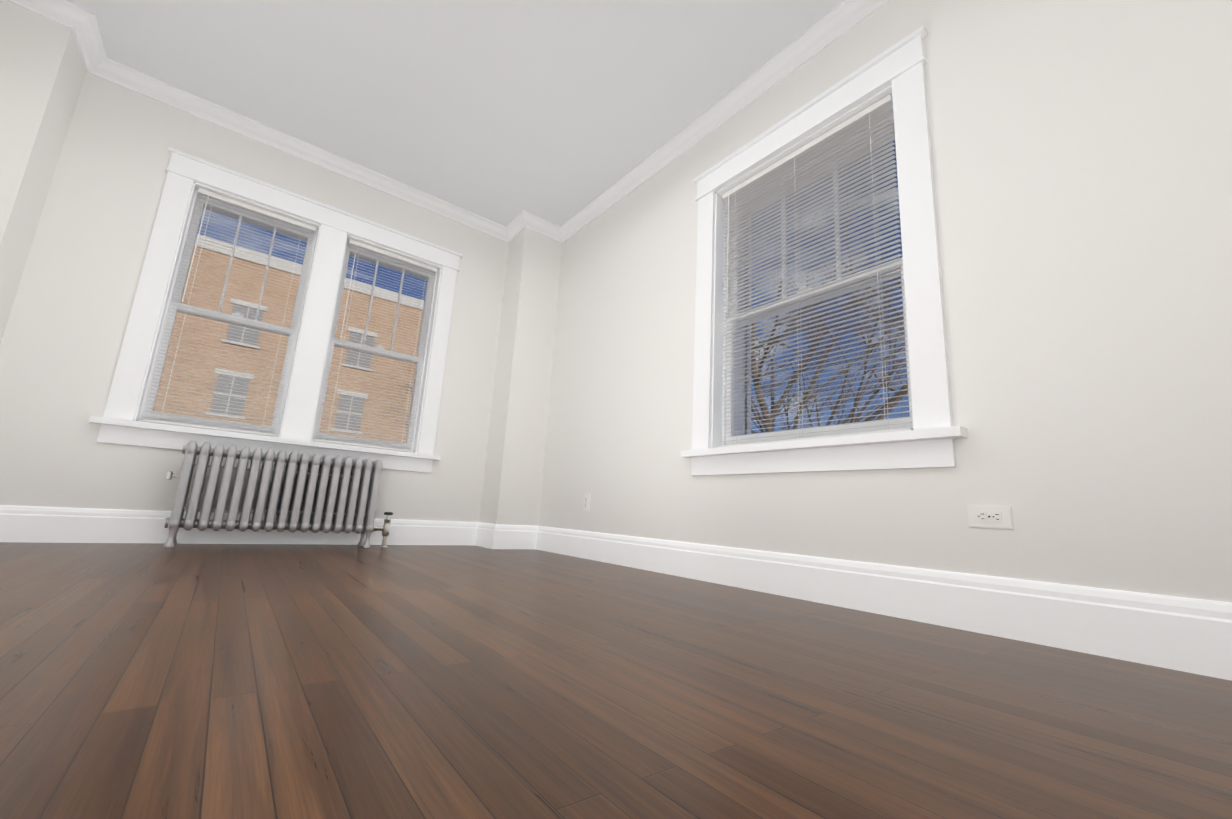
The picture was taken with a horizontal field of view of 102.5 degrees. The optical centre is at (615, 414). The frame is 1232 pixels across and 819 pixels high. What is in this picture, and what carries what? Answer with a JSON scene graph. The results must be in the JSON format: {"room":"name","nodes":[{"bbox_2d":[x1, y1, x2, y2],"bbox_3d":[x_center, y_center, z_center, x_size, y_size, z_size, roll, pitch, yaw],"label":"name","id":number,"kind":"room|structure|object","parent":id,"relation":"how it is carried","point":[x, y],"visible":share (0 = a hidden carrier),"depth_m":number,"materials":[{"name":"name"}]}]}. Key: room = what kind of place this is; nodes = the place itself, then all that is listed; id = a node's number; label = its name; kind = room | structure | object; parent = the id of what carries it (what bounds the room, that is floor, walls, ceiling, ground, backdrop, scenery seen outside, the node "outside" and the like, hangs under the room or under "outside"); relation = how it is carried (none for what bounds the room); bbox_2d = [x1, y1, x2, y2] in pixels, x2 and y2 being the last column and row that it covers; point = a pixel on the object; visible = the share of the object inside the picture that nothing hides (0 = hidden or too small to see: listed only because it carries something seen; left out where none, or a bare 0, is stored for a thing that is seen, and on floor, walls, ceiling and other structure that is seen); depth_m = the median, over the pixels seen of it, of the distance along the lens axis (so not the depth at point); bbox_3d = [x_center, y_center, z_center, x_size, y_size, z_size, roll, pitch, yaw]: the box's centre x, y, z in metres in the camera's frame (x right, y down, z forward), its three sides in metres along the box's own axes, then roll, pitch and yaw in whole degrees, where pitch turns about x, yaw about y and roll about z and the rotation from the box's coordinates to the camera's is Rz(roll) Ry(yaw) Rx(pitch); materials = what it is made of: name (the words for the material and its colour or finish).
{"room":"empty apartment room","nodes":[
{"label":"empty apartment room","id":0,"kind":"room"},
{"bbox_2d":[66,0,844,226],"bbox_3d":[-0.524,-2.135,1.846,3.750,0.200,5.034,12,-14,-36],"label":"ceiling","id":1,"kind":"structure","parent":0,"point":[559,113],"depth_m":2.73,"materials":[{"name":"white paint"}]},
{"bbox_2d":[0,542,1231,818],"bbox_3d":[-0.682,0.651,1.288,3.750,0.250,5.034,12,-14,-36],"label":"floor","id":2,"kind":"structure","parent":0,"point":[284,682],"depth_m":0.80,"materials":[{"name":"brown wood"}]},
{"bbox_2d":[163,440,392,547],"bbox_3d":[-1.926,0.508,2.931,1.148,0.576,0.198,12,-14,-36],"label":"radiator","id":3,"kind":"object","parent":2,"relation":"on","point":[338,494],"visible":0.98,"depth_m":2.84,"materials":[{"name":"silver metal"}]},
{"bbox_2d":[0,0,1231,602],"bbox_3d":[-0.639,-0.118,1.442,3.750,4.320,5.034,12,-14,-36],"label":"wall","id":4,"kind":"structure","parent":0,"point":[1082,166],"depth_m":1.96,"materials":[{"name":"white paint"}]},
{"bbox_2d":[6,0,37,11],"bbox_3d":[-1.636,-2.266,0.781,0.090,0.084,4.105,12,-14,-36],"label":"crown molding","id":5,"kind":"structure","parent":4,"relation":"attached to","point":[31,5],"depth_m":2.39,"materials":[{"name":"white paint"}]},
{"bbox_2d":[50,0,109,75],"bbox_3d":[-2.774,-1.971,2.578,0.108,0.084,0.323,12,-14,-36],"label":"crown molding","id":6,"kind":"structure","parent":4,"relation":"attached to","point":[83,23],"depth_m":2.55,"materials":[{"name":"white paint"}]},
{"bbox_2d":[0,505,483,545],"bbox_3d":[-2.066,0.704,3.020,2.565,0.172,0.019,12,-14,-36],"label":"baseboard","id":7,"kind":"structure","parent":4,"relation":"attached to","point":[32,524],"depth_m":2.68,"materials":[{"name":"white paint"}]},
{"bbox_2d":[89,147,462,472],"bbox_3d":[-2.079,-0.550,3.389,1.814,1.743,0.392,12,-14,-36],"label":"window","id":8,"kind":"structure","parent":4,"relation":"in","point":[313,333],"depth_m":3.20,"materials":[{"name":"white paint"}]},
{"bbox_2d":[142,188,315,436],"bbox_3d":[-2.346,-0.623,3.065,0.620,1.452,0.042,12,-14,-36],"label":"window blind","id":9,"kind":"object","parent":8,"relation":"attached to","point":[250,208],"visible":1,"depth_m":3.04,"materials":[{"name":"white plastic"}]},
{"bbox_2d":[314,239,436,451],"bbox_3d":[-1.692,-0.487,3.557,0.620,1.452,0.042,12,-14,-36],"label":"window blind","id":10,"kind":"object","parent":8,"relation":"attached to","point":[355,243],"visible":0.92,"depth_m":3.53,"materials":[{"name":"white plastic"}]},
{"bbox_2d":[85,60,517,242],"bbox_3d":[-1.909,-1.740,3.487,2.565,0.084,0.078,12,-14,-36],"label":"crown molding","id":11,"kind":"structure","parent":4,"relation":"attached to","point":[119,74],"depth_m":3.28,"materials":[{"name":"white paint"}]},
{"bbox_2d":[488,524,535,548],"bbox_3d":[-0.746,0.900,3.625,0.334,0.172,0.019,12,-14,-36],"label":"baseboard","id":12,"kind":"structure","parent":4,"relation":"attached to","point":[499,536],"depth_m":3.61,"materials":[{"name":"white paint"}]},
{"bbox_2d":[514,210,561,239],"bbox_3d":[-0.642,-1.552,4.064,0.333,0.084,0.098,12,-14,-36],"label":"crown molding","id":13,"kind":"structure","parent":4,"relation":"attached to","point":[524,220],"depth_m":4.06,"materials":[{"name":"white paint"}]},
{"bbox_2d":[583,494,589,510],"bbox_3d":[-0.199,0.588,3.309,0.009,0.115,0.070,12,-14,-36],"label":"electrical outlet","id":14,"kind":"object","parent":4,"relation":"attached to","point":[586,504],"visible":1,"depth_m":3.30,"materials":[{"name":"white plastic"}]},
{"bbox_2d":[556,0,889,242],"bbox_3d":[0.770,-1.764,2.604,0.090,0.084,4.120,12,-14,-36],"label":"crown molding","id":15,"kind":"structure","parent":4,"relation":"attached to","point":[836,23],"depth_m":2.73,"materials":[{"name":"white paint"}]},
{"bbox_2d":[680,26,967,475],"bbox_3d":[0.927,-0.583,2.370,0.392,1.743,1.274,12,-14,-36],"label":"window","id":16,"kind":"structure","parent":4,"relation":"in","point":[896,71],"depth_m":2.13,"materials":[{"name":"white paint"}]},
{"bbox_2d":[720,94,912,446],"bbox_3d":[0.849,-0.592,2.311,0.041,1.452,0.910,12,-14,-36],"label":"window blind","id":17,"kind":"object","parent":16,"relation":"attached to","point":[857,119],"visible":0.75,"depth_m":2.27,"materials":[{"name":"white plastic"}]},
{"bbox_2d":[536,526,1231,680],"bbox_3d":[0.660,0.682,2.136,0.019,0.172,4.120,12,-14,-36],"label":"baseboard","id":18,"kind":"structure","parent":4,"relation":"attached to","point":[1190,635],"depth_m":1.55,"materials":[{"name":"white paint"}]},
{"bbox_2d":[967,505,1013,528],"bbox_3d":[1.176,0.322,1.557,0.009,0.070,0.115,12,-14,-36],"label":"electrical outlet","id":19,"kind":"object","parent":4,"relation":"attached to","point":[987,516],"visible":1,"depth_m":1.55,"materials":[{"name":"white plastic"}]},
{"label":"outside","id":20,"kind":"structure","parent":0,"visible":0},
{"bbox_3d":[-49.496,11.464,61.345,300.000,0.300,280.000,12,-14,-36],"label":"ground","id":21,"kind":"structure","parent":20,"visible":0},
{"bbox_2d":[153,235,423,442],"bbox_3d":[-28.295,-3.438,18.805,82.070,14.550,36.030,12,-14,-36],"label":"brick building","id":22,"kind":"structure","parent":21,"relation":"on","point":[279,317],"depth_m":26.45,"materials":[{"name":"orange brick"}]},
{"bbox_2d":[365,299,422,428],"bbox_3d":[-9.088,0.771,25.283,8.096,11.095,8.566,12,-14,-36],"label":"tree","id":23,"kind":"object","parent":21,"relation":"on","point":[403,388],"depth_m":24.09,"materials":[{"name":"brown plant"}]},
{"bbox_2d":[751,165,908,432],"bbox_3d":[6.340,-1.720,14.256,16.183,13.371,12.520,12,-14,-36],"label":"tree","id":24,"kind":"object","parent":21,"relation":"on","point":[855,420],"depth_m":13.19,"materials":[{"name":"brown plant"}]}
]}

